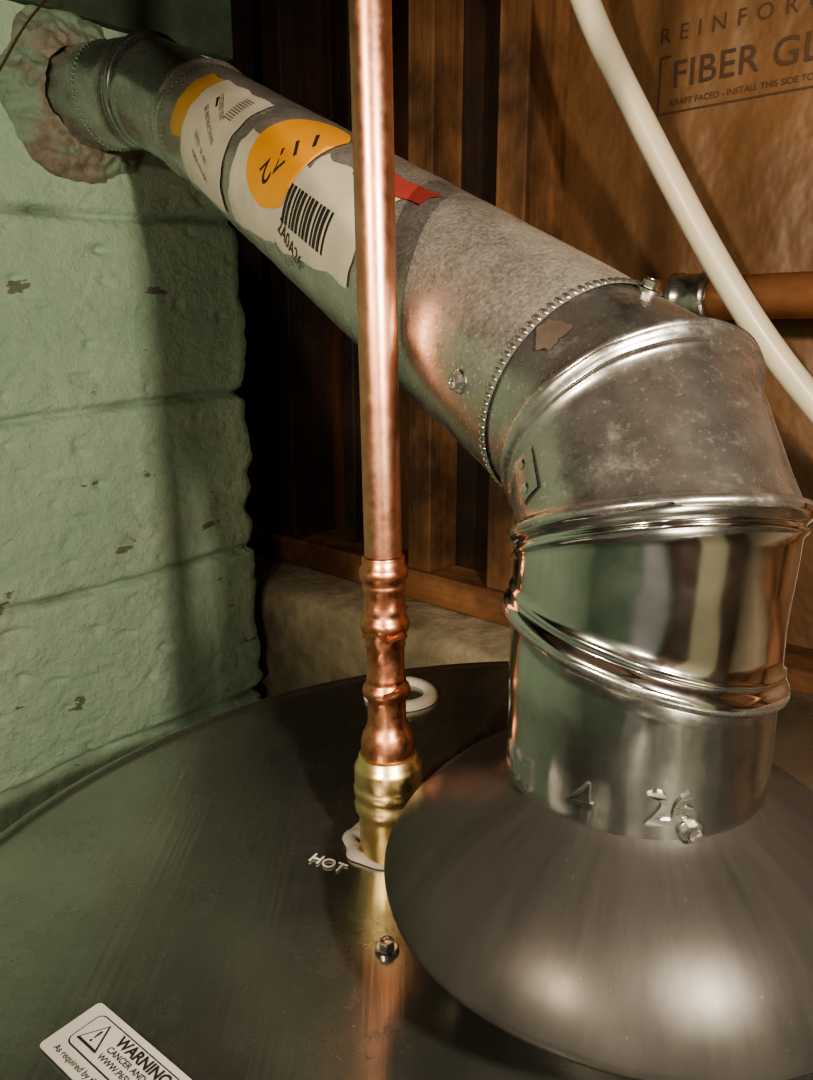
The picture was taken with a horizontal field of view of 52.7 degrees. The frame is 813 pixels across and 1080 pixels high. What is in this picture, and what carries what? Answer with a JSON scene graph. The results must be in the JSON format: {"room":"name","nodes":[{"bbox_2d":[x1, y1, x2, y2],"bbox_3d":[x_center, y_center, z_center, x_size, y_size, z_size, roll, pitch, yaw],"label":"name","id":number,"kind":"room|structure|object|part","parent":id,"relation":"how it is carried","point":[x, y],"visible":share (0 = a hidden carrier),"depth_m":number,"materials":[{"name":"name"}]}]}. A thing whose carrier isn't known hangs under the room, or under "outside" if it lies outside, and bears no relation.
{"room":"plant room","nodes":[
{"label":"plant room","id":0,"kind":"room"},
{"bbox_2d":[0,0,262,832],"bbox_3d":[-1.268,0.563,0.219,0.205,1.810,2.914,13,19,42],"label":"wall","id":1,"kind":"structure","parent":0,"point":[128,583],"depth_m":0.93,"materials":[{"name":"green paint"}]},
{"bbox_2d":[0,5,145,183],"bbox_3d":[-0.327,-0.453,0.833,0.039,0.171,0.177,13,19,42],"label":"cement patch","id":2,"kind":"object","parent":1,"relation":"attached to","point":[43,134],"visible":0.68,"depth_m":0.80,"materials":[{"name":"green concrete"}]},
{"bbox_2d":[8,0,232,61],"bbox_3d":[-1.264,-0.390,-0.033,0.202,0.160,2.900,13,19,42],"label":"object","id":3,"kind":"structure","parent":1,"relation":"on","point":[203,27],"depth_m":0.88,"materials":[{"name":"green paint"}]},
{"bbox_2d":[0,0,46,71],"bbox_3d":[-0.407,-0.507,0.699,0.011,0.351,0.651,13,19,42],"label":"wire","id":4,"kind":"object","parent":3,"relation":"attached to","point":[43,1],"visible":1,"depth_m":0.76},
{"bbox_2d":[335,0,670,541],"bbox_3d":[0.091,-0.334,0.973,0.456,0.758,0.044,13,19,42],"label":"wooden stud","id":5,"kind":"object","parent":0,"point":[354,530],"depth_m":1.14,"materials":[{"name":"brown wood"}]},
{"bbox_2d":[570,0,812,424],"bbox_3d":[0.261,0.218,0.728,0.401,2.130,0.077,10,17,34],"label":"pipe","id":6,"kind":"object","parent":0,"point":[601,39],"visible":0.97,"depth_m":0.63,"materials":[{"name":"white plastic"}]},
{"bbox_3d":[-0.256,1.665,-0.352,3.000,0.050,3.300,13,19,42],"label":"floor","id":7,"kind":"structure","parent":0,"visible":0},
{"bbox_2d":[252,553,509,699],"bbox_3d":[0.723,0.801,0.581,2.900,1.175,0.204,13,19,42],"label":"ledge","id":8,"kind":"object","parent":7,"relation":"on","point":[309,632],"visible":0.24,"depth_m":1.09,"materials":[{"name":"beige concrete"}]},
{"bbox_2d":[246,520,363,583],"bbox_3d":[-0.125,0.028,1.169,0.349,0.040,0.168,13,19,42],"label":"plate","id":9,"kind":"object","parent":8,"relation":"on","point":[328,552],"depth_m":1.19,"materials":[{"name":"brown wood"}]},
{"bbox_2d":[260,0,334,537],"bbox_3d":[-0.146,-0.381,1.159,0.038,0.758,0.089,13,19,42],"label":"stud","id":10,"kind":"object","parent":9,"relation":"on","point":[292,31],"visible":0.69,"depth_m":1.16,"materials":[{"name":"brown wood"}]},
{"bbox_2d":[323,0,407,549],"bbox_3d":[-0.033,-0.363,1.089,0.225,0.758,0.020,13,19,42],"label":"wooden plank","id":11,"kind":"object","parent":9,"relation":"on","point":[399,7],"visible":0.15,"depth_m":1.10,"materials":[{"name":"wood"}]},
{"bbox_2d":[402,549,509,626],"bbox_3d":[0.050,0.071,1.000,0.294,0.040,0.154,13,19,42],"label":"plate","id":12,"kind":"object","parent":8,"relation":"on","point":[455,587],"depth_m":1.01,"materials":[{"name":"brown wood"}]},
{"bbox_2d":[408,0,463,571],"bbox_3d":[0.046,-0.337,0.984,0.038,0.758,0.089,13,19,42],"label":"stud","id":13,"kind":"object","parent":12,"relation":"on","point":[435,27],"visible":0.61,"depth_m":0.93,"materials":[{"name":"brown wood"}]},
{"bbox_2d":[456,0,500,571],"bbox_3d":[0.109,-0.331,0.960,0.089,0.758,0.039,13,19,42],"label":"wooden plank","id":14,"kind":"object","parent":12,"relation":"on","point":[481,50],"visible":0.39,"depth_m":0.93,"materials":[{"name":"brown wood"}]},
{"bbox_2d":[486,0,571,591],"bbox_3d":[0.138,-0.316,0.900,0.038,0.758,0.089,13,19,42],"label":"stud","id":15,"kind":"object","parent":12,"relation":"on","point":[535,35],"visible":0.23,"depth_m":0.85,"materials":[{"name":"brown wood"}]},
{"bbox_2d":[785,644,812,693],"bbox_3d":[0.355,0.134,0.746,0.055,0.040,0.109,13,19,42],"label":"plate","id":16,"kind":"object","parent":8,"relation":"on","point":[798,659],"depth_m":0.74,"materials":[{"name":"brown wood"}]},
{"bbox_2d":[562,0,812,648],"bbox_3d":[0.314,-0.282,0.767,0.405,0.758,0.020,13,19,42],"label":"insulation","id":17,"kind":"object","parent":16,"relation":"on","point":[748,163],"visible":0.4,"depth_m":0.76,"materials":[{"name":"paper"}]},
{"bbox_2d":[657,60,661,115],"bbox_3d":[0.242,-0.434,0.786,0.001,0.051,0.002,0,14,0],"label":"print frame","id":18,"kind":"object","parent":17,"relation":"on","point":[660,60],"depth_m":0.79,"materials":[{"name":"black paint"}]},
{"bbox_2d":[657,85,812,115],"bbox_3d":[0.340,-0.389,0.708,0.197,0.002,0.175,0,14,0],"label":"print","id":19,"kind":"object","parent":17,"relation":"on","point":[806,87],"depth_m":0.74},
{"bbox_2d":[661,0,812,43],"bbox_3d":[0.310,-0.461,0.717,0.138,0.013,0.123,0,14,0],"label":"printed text","id":20,"kind":"object","parent":17,"relation":"on","point":[791,4],"depth_m":0.73},
{"bbox_2d":[670,73,812,105],"bbox_3d":[0.326,-0.400,0.716,0.200,0.005,0.002,12,19,40],"label":"print","id":21,"kind":"object","parent":17,"relation":"attached to","point":[809,73],"visible":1,"depth_m":0.74},
{"bbox_2d":[673,31,812,87],"bbox_3d":[0.321,-0.424,0.714,0.184,0.024,0.001,12,19,40],"label":"printed text","id":22,"kind":"object","parent":17,"relation":"attached to","point":[807,57],"visible":1,"depth_m":0.74},
{"bbox_3d":[0.321,-0.424,0.714,0.184,0.024,0.001,12,19,40],"label":"fiber glass","id":23,"kind":"part","parent":22,"relation":"part of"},
{"bbox_2d":[0,661,812,1079],"bbox_3d":[0.100,0.780,0.490,0.655,1.256,0.655,-13,19,-42],"label":"water heater","id":24,"kind":"object","parent":7,"relation":"on","point":[205,902],"visible":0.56,"depth_m":0.37,"materials":[{"name":"metal"}]},
{"bbox_2d":[348,0,422,865],"bbox_3d":[-0.011,-0.296,0.315,0.035,0.930,0.060,-3,14,-12],"label":"pipe","id":25,"kind":"object","parent":24,"relation":"attached to","point":[388,765],"visible":0.94,"depth_m":0.36,"materials":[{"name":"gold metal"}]},
{"bbox_2d":[384,730,812,1079],"bbox_3d":[0.088,0.130,0.327,0.194,0.093,0.195,0,14,0],"label":"hood","id":26,"kind":"object","parent":24,"relation":"on","point":[622,956],"visible":0.69,"depth_m":0.26,"materials":[{"name":"metal"}]},
{"bbox_2d":[45,29,812,842],"bbox_3d":[-0.102,-0.209,0.593,0.176,0.452,0.881,-9,17,-33],"label":"vent pipe","id":27,"kind":"object","parent":26,"relation":"on","point":[631,437],"visible":0.95,"depth_m":0.28,"materials":[{"name":"metal"}]},
{"bbox_2d":[204,104,212,144],"bbox_3d":[-0.143,-0.300,0.591,0.003,0.036,0.044,-4,15,-15],"label":"print","id":28,"kind":"object","parent":27,"relation":"attached to","point":[208,108],"depth_m":0.59,"materials":[{"name":"grey paper"}]},
{"bbox_2d":[219,94,223,118],"bbox_3d":[-0.133,-0.310,0.588,0.004,0.027,0.038,-2,14,-10],"label":"print","id":29,"kind":"object","parent":27,"relation":"attached to","point":[221,96],"depth_m":0.59,"materials":[{"name":"grey paper"}]},
{"bbox_3d":[0.756,-0.174,0.337,0.038,0.758,0.089,13,19,42],"label":"stud","id":30,"kind":"object","parent":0,"visible":0},
{"bbox_2d":[638,271,812,319],"bbox_3d":[0.797,-0.085,0.214,2.000,0.044,0.044,13,19,42],"label":"pipe","id":31,"kind":"object","parent":30,"relation":"attached to","point":[785,295],"visible":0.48,"depth_m":0.66,"materials":[{"name":"orange metal"}]}
]}

